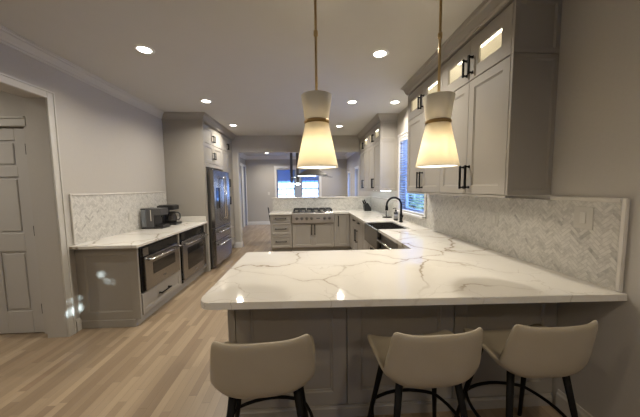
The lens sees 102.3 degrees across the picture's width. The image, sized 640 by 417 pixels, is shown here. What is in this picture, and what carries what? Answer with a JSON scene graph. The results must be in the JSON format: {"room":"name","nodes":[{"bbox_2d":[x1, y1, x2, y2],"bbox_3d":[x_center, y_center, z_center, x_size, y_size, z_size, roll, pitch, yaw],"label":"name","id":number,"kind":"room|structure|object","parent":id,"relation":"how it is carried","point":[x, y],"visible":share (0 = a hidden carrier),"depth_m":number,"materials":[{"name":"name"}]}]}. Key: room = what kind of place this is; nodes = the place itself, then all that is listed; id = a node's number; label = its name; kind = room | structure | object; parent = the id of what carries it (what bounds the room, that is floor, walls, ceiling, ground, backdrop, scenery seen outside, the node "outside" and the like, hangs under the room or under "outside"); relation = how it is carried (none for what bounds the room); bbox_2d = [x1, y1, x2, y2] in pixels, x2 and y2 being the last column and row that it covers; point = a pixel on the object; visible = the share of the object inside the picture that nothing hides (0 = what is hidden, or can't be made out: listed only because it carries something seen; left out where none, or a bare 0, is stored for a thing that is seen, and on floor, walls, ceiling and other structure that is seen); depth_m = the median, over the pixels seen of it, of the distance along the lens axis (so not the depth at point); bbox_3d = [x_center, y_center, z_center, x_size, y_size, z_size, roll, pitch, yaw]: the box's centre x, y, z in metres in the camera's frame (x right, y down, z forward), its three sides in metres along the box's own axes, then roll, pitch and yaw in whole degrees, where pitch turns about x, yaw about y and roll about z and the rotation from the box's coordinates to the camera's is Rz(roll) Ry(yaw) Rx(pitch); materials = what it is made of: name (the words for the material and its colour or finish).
{"room":"kitchen","nodes":[
{"label":"kitchen","id":0,"kind":"room"},
{"bbox_2d":[0,90,46,333],"bbox_3d":[-3.533,-0.071,2.562,1.599,2.732,0.130,-1,5,-3],"label":"wall","id":1,"kind":"structure","parent":0,"point":[10,104],"depth_m":2.48,"materials":[{"name":"paint"}]},
{"bbox_2d":[0,116,25,125],"bbox_3d":[-3.261,0.212,2.518,0.928,2.168,0.030,-1,5,-3],"label":"trim","id":2,"kind":"structure","parent":1,"relation":"attached to","point":[4,120],"depth_m":2.45,"materials":[{"name":"paint"}]},
{"bbox_2d":[0,128,44,333],"bbox_3d":[-3.238,0.255,2.567,0.808,2.057,0.053,-1,5,-3],"label":"door","id":3,"kind":"structure","parent":1,"relation":"in","point":[20,294],"depth_m":2.57,"materials":[{"name":"paint"}]},
{"bbox_2d":[0,43,246,337],"bbox_3d":[-2.704,-0.187,3.866,0.190,2.732,13.200,-1,5,-3],"label":"wall","id":4,"kind":"structure","parent":0,"point":[108,144],"depth_m":2.66,"materials":[{"name":"paint"}]},
{"bbox_2d":[0,72,76,336],"bbox_3d":[-2.486,0.152,1.764,0.026,2.390,1.580,-1,5,-3],"label":"trim","id":5,"kind":"structure","parent":4,"relation":"attached to","point":[6,79],"depth_m":2.49,"materials":[{"name":"paint"}]},
{"bbox_2d":[75,317,81,331],"bbox_3d":[-2.520,1.211,2.691,0.016,0.130,0.050,-1,5,-3],"label":"baseboard","id":6,"kind":"structure","parent":4,"relation":"attached to","point":[78,320],"depth_m":2.68,"materials":[{"name":"paint"}]},
{"bbox_2d":[0,25,163,118],"bbox_3d":[-2.429,-1.262,0.755,0.085,0.095,7.150,-1,5,-3],"label":"trim","id":7,"kind":"structure","parent":4,"relation":"attached to","point":[9,38],"depth_m":2.57,"materials":[{"name":"paint"}]},
{"bbox_2d":[69,192,166,244],"bbox_3d":[-2.577,0.043,3.521,0.018,0.525,1.795,-1,5,-3],"label":"backsplash","id":8,"kind":"structure","parent":4,"relation":"attached to","point":[94,216],"depth_m":3.09,"materials":[{"name":"stone"}]},
{"bbox_2d":[240,163,244,227],"bbox_3d":[-2.873,-0.463,9.380,0.026,2.400,0.640,-1,5,-3],"label":"trim","id":9,"kind":"structure","parent":4,"relation":"attached to","point":[240,163],"depth_m":9.61,"materials":[{"name":"white paint"}]},
{"bbox_2d":[242,164,247,224],"bbox_3d":[-2.905,-0.504,10.018,0.026,2.380,0.520,-1,5,-3],"label":"trim","id":10,"kind":"structure","parent":4,"relation":"attached to","point":[243,165],"depth_m":10.13,"materials":[{"name":"white paint"}]},
{"bbox_2d":[0,0,483,155],"bbox_3d":[-1.403,-1.623,3.741,6.019,0.120,13.450,-1,5,-3],"label":"ceiling","id":11,"kind":"structure","parent":0,"point":[254,60],"depth_m":2.33,"materials":[{"name":"paint"}]},
{"bbox_2d":[133,44,154,53],"bbox_3d":[-1.597,-1.444,2.345,0.168,0.005,0.168,-1,5,-3],"label":"recessed light","id":12,"kind":"object","parent":11,"relation":"in","point":[143,49],"visible":1,"depth_m":2.34,"materials":[{"name":"white paint"}]},
{"bbox_2d":[200,99,211,102],"bbox_3d":[-1.652,-1.556,3.739,0.168,0.005,0.168,-1,5,-3],"label":"recessed light","id":13,"kind":"object","parent":11,"relation":"in","point":[201,100],"visible":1,"depth_m":3.74,"materials":[{"name":"white paint"}]},
{"bbox_2d":[290,153,299,184],"bbox_3d":[-0.764,-1.291,7.693,0.330,1.190,0.150,-1,5,-3],"label":"pendant light","id":14,"kind":"object","parent":11,"relation":"hanging from","point":[297,154],"visible":0.77,"depth_m":7.67,"materials":[{"name":"grey metal"}]},
{"bbox_2d":[293,169,331,177],"bbox_3d":[-0.182,-1.237,5.999,0.910,1.040,0.520,-1,5,-3],"label":"range hood","id":15,"kind":"object","parent":11,"relation":"hanging from","point":[309,172],"visible":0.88,"depth_m":5.85,"materials":[{"name":"silver metal"}]},
{"bbox_2d":[297,0,337,168],"bbox_3d":[-0.024,-0.842,1.689,0.280,1.140,0.280,-1,5,-3],"label":"pendant light","id":16,"kind":"object","parent":11,"relation":"hanging from","point":[317,151],"visible":1,"depth_m":1.63,"materials":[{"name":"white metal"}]},
{"bbox_2d":[299,166,333,167],"bbox_3d":[-0.017,-0.282,1.734,0.268,0.004,0.268,-1,5,-3],"label":"diffuser","id":17,"kind":"object","parent":16,"relation":"attached to","point":[299,166],"depth_m":1.75,"materials":[{"name":"beige plastic"}]},
{"bbox_2d":[347,100,357,103],"bbox_3d":[0.479,-1.591,3.855,0.168,0.005,0.168,-1,5,-3],"label":"recessed light","id":18,"kind":"object","parent":11,"relation":"in","point":[349,101],"visible":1,"depth_m":3.83,"materials":[{"name":"white paint"}]},
{"bbox_2d":[371,49,388,57],"bbox_3d":[0.575,-1.481,2.467,0.168,0.005,0.168,-1,5,-3],"label":"recessed light","id":19,"kind":"object","parent":11,"relation":"in","point":[380,53],"visible":1,"depth_m":2.46,"materials":[{"name":"white paint"}]},
{"bbox_2d":[389,100,400,103],"bbox_3d":[1.131,-1.602,3.887,0.168,0.005,0.168,-1,5,-3],"label":"recessed light","id":20,"kind":"object","parent":11,"relation":"in","point":[394,101],"visible":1,"depth_m":3.89,"materials":[{"name":"white paint"}]},
{"bbox_2d":[415,0,459,167],"bbox_3d":[0.799,-0.856,1.730,0.280,1.140,0.280,-1,5,-3],"label":"pendant light","id":21,"kind":"object","parent":11,"relation":"hanging from","point":[438,149],"visible":1,"depth_m":1.68,"materials":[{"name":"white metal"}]},
{"bbox_2d":[420,165,456,166],"bbox_3d":[0.806,-0.296,1.775,0.268,0.004,0.268,-1,5,-3],"label":"diffuser","id":22,"kind":"object","parent":21,"relation":"attached to","point":[420,165],"depth_m":1.77,"materials":[{"name":"beige plastic"}]},
{"bbox_2d":[0,224,561,416],"bbox_3d":[-1.369,1.209,3.970,6.019,0.100,13.450,-1,5,-3],"label":"floor","id":23,"kind":"structure","parent":0,"point":[160,366],"depth_m":2.11,"materials":[{"name":"brown wood"}]},
{"bbox_2d":[74,234,182,328],"bbox_3d":[-2.206,0.800,3.144,0.697,0.868,0.880,-1,5,-3],"label":"base cabinet","id":24,"kind":"object","parent":23,"relation":"on","point":[108,280],"depth_m":2.73,"materials":[{"name":"paint"}]},
{"bbox_2d":[69,221,207,249],"bbox_3d":[-2.245,0.317,3.533,0.676,0.030,1.880,-1,5,-3],"label":"countertop","id":25,"kind":"structure","parent":24,"relation":"on","point":[140,237],"depth_m":3.00,"materials":[{"name":"stone"}]},
{"bbox_2d":[140,207,170,228],"bbox_3d":[-2.412,0.137,3.784,0.297,0.292,0.228,-1,5,-3],"label":"espresso machine","id":26,"kind":"object","parent":25,"relation":"on","point":[151,218],"visible":1,"depth_m":3.68,"materials":[{"name":"grey metal"}]},
{"bbox_2d":[156,223,168,226],"bbox_3d":[-2.319,0.245,3.799,0.105,0.028,0.180,-1,5,-3],"label":"drip tray","id":27,"kind":"object","parent":26,"relation":"on","point":[157,224],"depth_m":3.77,"materials":[{"name":"black plastic"}]},
{"bbox_2d":[157,204,181,224],"bbox_3d":[-2.400,0.096,4.140,0.312,0.316,0.190,-1,5,-3],"label":"drip coffee maker","id":28,"kind":"object","parent":25,"relation":"on","point":[171,217],"visible":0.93,"depth_m":4.09,"materials":[{"name":"black plastic"}]},
{"bbox_2d":[177,216,205,221],"bbox_3d":[-2.300,0.183,4.457,0.640,0.090,0.018,-1,5,-3],"label":"side splash","id":29,"kind":"object","parent":25,"relation":"on","point":[185,218],"visible":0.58,"depth_m":4.45,"materials":[{"name":"stone"}]},
{"bbox_2d":[177,224,206,292],"bbox_3d":[-2.291,0.729,4.043,0.619,0.868,0.925,-1,5,-3],"label":"base cabinet","id":30,"kind":"object","parent":23,"relation":"on","point":[183,285],"visible":0.16,"depth_m":3.90,"materials":[{"name":"paint"}]},
{"bbox_2d":[179,225,207,282],"bbox_3d":[-2.221,0.679,4.037,0.644,0.723,0.845,-1,5,-3],"label":"oven","id":31,"kind":"object","parent":30,"relation":"in","point":[193,250],"visible":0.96,"depth_m":3.93,"materials":[{"name":"silver metal"}]},
{"bbox_2d":[162,120,222,271],"bbox_3d":[-2.332,-0.228,4.989,0.661,2.625,1.105,-1,5,-3],"label":"tall cabinet","id":32,"kind":"object","parent":23,"relation":"on","point":[191,147],"visible":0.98,"depth_m":4.41,"materials":[{"name":"paint"}]},
{"bbox_2d":[162,112,235,139],"bbox_3d":[-2.328,-1.618,5.219,0.735,0.106,1.935,-1,5,-3],"label":"crown molding","id":33,"kind":"structure","parent":32,"relation":"attached to","point":[208,120],"depth_m":4.33,"materials":[{"name":"paint"}]},
{"bbox_2d":[206,168,233,268],"bbox_3d":[-2.216,0.168,5.034,0.788,1.825,0.910,-1,5,-3],"label":"refrigerator","id":34,"kind":"object","parent":23,"relation":"on","point":[218,195],"visible":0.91,"depth_m":4.77,"materials":[{"name":"silver metal"}]},
{"bbox_2d":[214,134,235,247],"bbox_3d":[-2.380,-0.302,5.915,0.659,2.625,0.746,-1,5,-3],"label":"tall cabinet","id":35,"kind":"object","parent":23,"relation":"on","point":[226,149],"visible":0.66,"depth_m":6.02,"materials":[{"name":"paint"}]},
{"bbox_2d":[210,334,314,416],"bbox_3d":[-0.260,0.941,1.288,0.483,0.838,0.439,-1,5,-7],"label":"counter stool","id":36,"kind":"object","parent":23,"relation":"on","point":[263,371],"visible":1,"depth_m":1.07,"materials":[{"name":"beige leather"}]},
{"bbox_2d":[270,215,292,251],"bbox_3d":[-0.888,0.548,6.103,0.482,0.863,0.662,-1,5,-3],"label":"base cabinet","id":37,"kind":"object","parent":23,"relation":"on","point":[280,225],"visible":0.98,"depth_m":5.82,"materials":[{"name":"paint"}]},
{"bbox_2d":[292,222,333,250],"bbox_3d":[-0.166,0.632,6.137,0.945,0.672,0.644,-1,5,-3],"label":"base cabinet","id":38,"kind":"object","parent":23,"relation":"on","point":[306,236],"visible":0.96,"depth_m":5.86,"materials":[{"name":"paint"}]},
{"bbox_2d":[334,214,349,249],"bbox_3d":[0.501,0.526,6.172,0.377,0.863,0.662,-1,5,-3],"label":"base cabinet","id":39,"kind":"object","parent":23,"relation":"on","point":[341,221],"visible":0.89,"depth_m":5.88,"materials":[{"name":"paint"}]},
{"bbox_2d":[350,215,366,249],"bbox_3d":[1.033,0.607,5.081,0.689,0.863,1.695,-1,5,-3],"label":"base cabinet","id":40,"kind":"object","parent":23,"relation":"on","point":[357,241],"visible":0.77,"depth_m":5.02,"materials":[{"name":"paint"}]},
{"bbox_2d":[367,242,375,249],"bbox_3d":[1.097,0.838,3.848,0.689,0.600,0.798,-1,5,-3],"label":"base cabinet","id":41,"kind":"object","parent":23,"relation":"on","point":[369,247],"visible":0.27,"depth_m":4.05,"materials":[{"name":"paint"}]},
{"bbox_2d":[377,234,397,248],"bbox_3d":[1.097,0.765,3.133,0.663,0.860,0.605,-1,5,-3],"label":"dishwasher","id":42,"kind":"object","parent":23,"relation":"on","point":[386,243],"visible":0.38,"depth_m":3.12,"materials":[{"name":"grey metal"}]},
{"bbox_2d":[227,302,557,416],"bbox_3d":[0.471,0.866,1.959,2.127,0.863,0.675,-1,5,-3],"label":"base cabinet","id":43,"kind":"object","parent":23,"relation":"on","point":[342,383],"visible":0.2,"depth_m":1.64,"materials":[{"name":"paint"}]},
{"bbox_2d":[201,209,627,309],"bbox_3d":[0.199,0.265,3.842,2.469,0.036,5.208,-1,5,-3],"label":"countertop","id":44,"kind":"structure","parent":43,"relation":"on","point":[434,267],"depth_m":1.56,"materials":[{"name":"stone"}]},
{"bbox_2d":[292,207,333,222],"bbox_3d":[-0.168,0.151,6.025,0.937,0.300,0.600,-1,5,-3],"label":"gas cooktop","id":45,"kind":"object","parent":44,"relation":"in","point":[299,215],"visible":1,"depth_m":5.78,"materials":[{"name":"silver metal"}]},
{"bbox_2d":[362,200,370,210],"bbox_3d":[1.096,-0.078,6.076,0.197,0.268,0.130,-1,5,-3],"label":"knife block","id":46,"kind":"object","parent":44,"relation":"on","point":[366,207],"visible":0.98,"depth_m":6.02,"materials":[{"name":"black plastic"}]},
{"bbox_2d":[364,222,406,248],"bbox_3d":[0.961,0.390,3.802,0.452,0.273,0.742,-1,5,-3],"label":"sink","id":47,"kind":"object","parent":44,"relation":"in","point":[371,234],"visible":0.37,"depth_m":3.88,"materials":[{"name":"metal"}]},
{"bbox_2d":[385,197,402,221],"bbox_3d":[1.167,0.019,4.007,0.283,0.405,0.143,-1,5,-3],"label":"faucet","id":48,"kind":"object","parent":44,"relation":"on","point":[390,198],"visible":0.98,"depth_m":4.03,"materials":[{"name":"black metal"}]},
{"bbox_2d":[393,208,397,220],"bbox_3d":[1.263,0.091,4.300,0.076,0.211,0.076,3,6,42],"label":"soap bottle","id":49,"kind":"object","parent":44,"relation":"on","point":[395,212],"visible":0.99,"depth_m":4.27,"materials":[{"name":"clear glass"}]},
{"bbox_2d":[367,327,482,416],"bbox_3d":[0.506,0.928,1.331,0.484,0.838,0.439,-1,5,-5],"label":"counter stool","id":50,"kind":"object","parent":23,"relation":"on","point":[443,358],"visible":1,"depth_m":1.12,"materials":[{"name":"beige leather"}]},
{"bbox_2d":[454,320,597,416],"bbox_3d":[1.067,0.918,1.382,0.483,0.838,0.439,-1,5,-4],"label":"counter stool","id":51,"kind":"object","parent":23,"relation":"on","point":[535,351],"visible":0.94,"depth_m":1.17,"materials":[{"name":"beige leather"}]},
{"bbox_2d":[231,135,359,247],"bbox_3d":[-0.722,-0.418,6.439,4.030,2.732,0.140,-1,5,-3],"label":"wall","id":52,"kind":"structure","parent":0,"point":[276,143],"depth_m":6.27,"materials":[{"name":"paint"}]},
{"bbox_2d":[234,241,242,247],"bbox_3d":[-2.333,0.899,6.463,0.772,0.140,0.172,-1,5,-3],"label":"baseboard","id":53,"kind":"structure","parent":52,"relation":"attached to","point":[237,244],"depth_m":6.39,"materials":[{"name":"white paint"}]},
{"bbox_2d":[237,152,242,241],"bbox_3d":[-1.983,-0.270,6.387,0.030,2.195,0.164,-1,5,-3],"label":"trim","id":54,"kind":"structure","parent":52,"relation":"attached to","point":[238,154],"depth_m":6.35,"materials":[{"name":"paint"}]},
{"bbox_2d":[245,159,346,221],"bbox_3d":[-0.926,-0.741,10.466,4.030,2.732,0.150,-1,5,-3],"label":"wall","id":55,"kind":"structure","parent":0,"point":[259,173],"depth_m":10.35,"materials":[{"name":"paint"}]},
{"bbox_2d":[248,221,269,224],"bbox_3d":[-0.906,0.562,10.488,4.030,0.130,0.016,-1,5,-3],"label":"baseboard","id":56,"kind":"structure","parent":55,"relation":"attached to","point":[255,222],"depth_m":10.41,"materials":[{"name":"white paint"}]},
{"bbox_2d":[274,165,321,196],"bbox_3d":[-0.881,-0.999,10.402,1.940,1.455,0.180,-1,5,-3],"label":"window","id":57,"kind":"structure","parent":55,"relation":"in","point":[298,190],"depth_m":10.41,"materials":[{"name":"white paint"}]},
{"bbox_2d":[277,169,295,180],"bbox_3d":[-1.310,-1.354,10.352,0.830,0.492,0.044,-1,5,-3],"label":"roller shade","id":58,"kind":"object","parent":57,"relation":"attached to","point":[282,174],"visible":0.62,"depth_m":10.36,"materials":[{"name":"blue fabric"}]},
{"bbox_2d":[299,169,318,180],"bbox_3d":[-0.461,-1.368,10.394,0.830,0.492,0.044,-1,5,-3],"label":"roller shade","id":59,"kind":"object","parent":57,"relation":"attached to","point":[305,178],"visible":0.36,"depth_m":10.42,"materials":[{"name":"blue fabric"}]},
{"bbox_2d":[347,0,639,416],"bbox_3d":[1.496,-0.255,4.074,0.160,2.732,13.200,-1,5,-3],"label":"wall","id":60,"kind":"structure","parent":0,"point":[596,152],"depth_m":1.42,"materials":[{"name":"paint"}]},
{"bbox_2d":[240,152,354,159],"bbox_3d":[-0.840,-1.876,8.345,4.030,0.130,3.900,-1,5,-3],"label":"trim","id":61,"kind":"structure","parent":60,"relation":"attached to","point":[347,155],"depth_m":10.18,"materials":[{"name":"white paint"}]},
{"bbox_2d":[354,166,358,195],"bbox_3d":[1.231,-0.803,8.335,0.190,1.105,0.620,-1,5,-3],"label":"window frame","id":62,"kind":"structure","parent":60,"relation":"in","point":[356,167],"depth_m":8.06,"materials":[{"name":"white paint"}]},
{"bbox_2d":[360,133,367,190],"bbox_3d":[1.136,-1.038,5.959,0.342,1.251,0.896,-1,5,-3],"label":"upper cabinet","id":63,"kind":"object","parent":60,"relation":"attached to","point":[364,141],"visible":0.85,"depth_m":5.91,"materials":[{"name":"paint"}]},
{"bbox_2d":[368,121,396,191],"bbox_3d":[1.183,-0.967,5.060,0.344,1.253,0.911,-1,5,-3],"label":"upper cabinet","id":64,"kind":"object","parent":60,"relation":"attached to","point":[382,139],"visible":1,"depth_m":4.64,"materials":[{"name":"paint"}]},
{"bbox_2d":[357,113,398,139],"bbox_3d":[1.135,-1.676,5.414,0.377,0.106,1.884,-1,5,-3],"label":"crown molding","id":65,"kind":"structure","parent":64,"relation":"on","point":[378,117],"depth_m":4.65,"materials":[{"name":"paint"}]},
{"bbox_2d":[397,130,426,218],"bbox_3d":[1.450,-0.563,3.991,0.190,1.330,1.090,-1,5,-3],"label":"window","id":66,"kind":"structure","parent":60,"relation":"in","point":[404,134],"depth_m":4.36,"materials":[{"name":"white paint"}]},
{"bbox_2d":[399,135,423,214],"bbox_3d":[1.428,-0.545,3.992,0.054,1.211,0.960,-1,5,-3],"label":"window blind","id":67,"kind":"object","parent":66,"relation":"attached to","point":[403,140],"visible":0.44,"depth_m":4.25,"materials":[{"name":"white paint"}]},
{"bbox_2d":[407,65,442,194],"bbox_3d":[1.289,-0.796,2.940,0.342,1.251,0.850,-1,5,-3],"label":"upper cabinet","id":68,"kind":"object","parent":60,"relation":"attached to","point":[419,180],"visible":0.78,"depth_m":3.00,"materials":[{"name":"paint"}]},
{"bbox_2d":[400,0,513,95],"bbox_3d":[1.286,-1.439,2.454,0.377,0.106,1.868,-1,5,-3],"label":"crown molding","id":69,"kind":"structure","parent":68,"relation":"on","point":[487,10],"depth_m":2.12,"materials":[{"name":"paint"}]},
{"bbox_2d":[371,194,629,291],"bbox_3d":[1.416,-0.015,3.890,0.020,0.486,5.192,-1,5,-3],"label":"backsplash","id":70,"kind":"structure","parent":60,"relation":"attached to","point":[541,232],"depth_m":1.75,"materials":[{"name":"tile"}]},
{"bbox_2d":[491,212,497,226],"bbox_3d":[1.498,0.092,2.213,0.010,0.120,0.080,-1,5,-3],"label":"wall plate","id":71,"kind":"object","parent":70,"relation":"attached to","point":[494,215],"visible":1,"depth_m":2.21,"materials":[{"name":"white plastic"}]},
{"bbox_2d":[573,206,593,229],"bbox_3d":[1.532,0.054,1.500,0.010,0.130,0.105,-1,5,-3],"label":"wall plate","id":72,"kind":"object","parent":70,"relation":"attached to","point":[583,216],"visible":1,"depth_m":1.49,"materials":[{"name":"white plastic"}]},
{"bbox_2d":[440,0,561,197],"bbox_3d":[1.334,-0.729,2.086,0.344,1.253,0.866,-1,5,-3],"label":"upper cabinet","id":73,"kind":"object","parent":60,"relation":"attached to","point":[503,81],"visible":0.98,"depth_m":1.70,"materials":[{"name":"paint"}]},
{"bbox_2d":[555,389,592,416],"bbox_3d":[1.654,1.406,-0.356,0.016,0.130,4.100,-1,5,-3],"label":"baseboard","id":74,"kind":"structure","parent":60,"relation":"attached to","point":[561,398],"depth_m":1.62,"materials":[{"name":"paint"}]},
{"bbox_3d":[0.067,0.335,6.539,2.469,1.195,0.140,-1,5,-3],"label":"wall","id":75,"kind":"structure","parent":0,"visible":0},
{"bbox_2d":[271,196,370,198],"bbox_3d":[0.047,-0.277,6.484,2.494,0.033,0.190,-1,5,-3],"label":"trim","id":76,"kind":"structure","parent":75,"relation":"attached to","point":[338,196],"depth_m":6.39,"materials":[{"name":"stone"}]},
{"bbox_2d":[273,198,370,210],"bbox_3d":[0.059,-0.108,6.426,2.457,0.295,0.011,-1,5,-3],"label":"backsplash","id":77,"kind":"structure","parent":75,"relation":"attached to","point":[334,203],"depth_m":6.42,"materials":[{"name":"white tile"}]},
{"label":"outside","id":78,"kind":"structure","parent":0,"visible":0},
{"bbox_3d":[-0.478,1.453,10.137,80.000,0.200,100.000,-1,5,-3],"label":"floor","id":79,"kind":"structure","parent":78,"visible":0},
{"bbox_2d":[278,183,317,196],"bbox_3d":[-3.353,-1.315,26.846,13.000,2.700,7.000,-1,5,-3],"label":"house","id":80,"kind":"structure","parent":79,"relation":"on","point":[306,192],"depth_m":24.28,"materials":[{"name":"white"}]},
{"bbox_2d":[409,193,423,210],"bbox_3d":[2.384,-0.235,6.212,1.468,3.731,1.423,-1,5,-3],"label":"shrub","id":81,"kind":"object","parent":79,"relation":"on","point":[417,199],"visible":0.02,"depth_m":5.69,"materials":[{"name":"green plant"}]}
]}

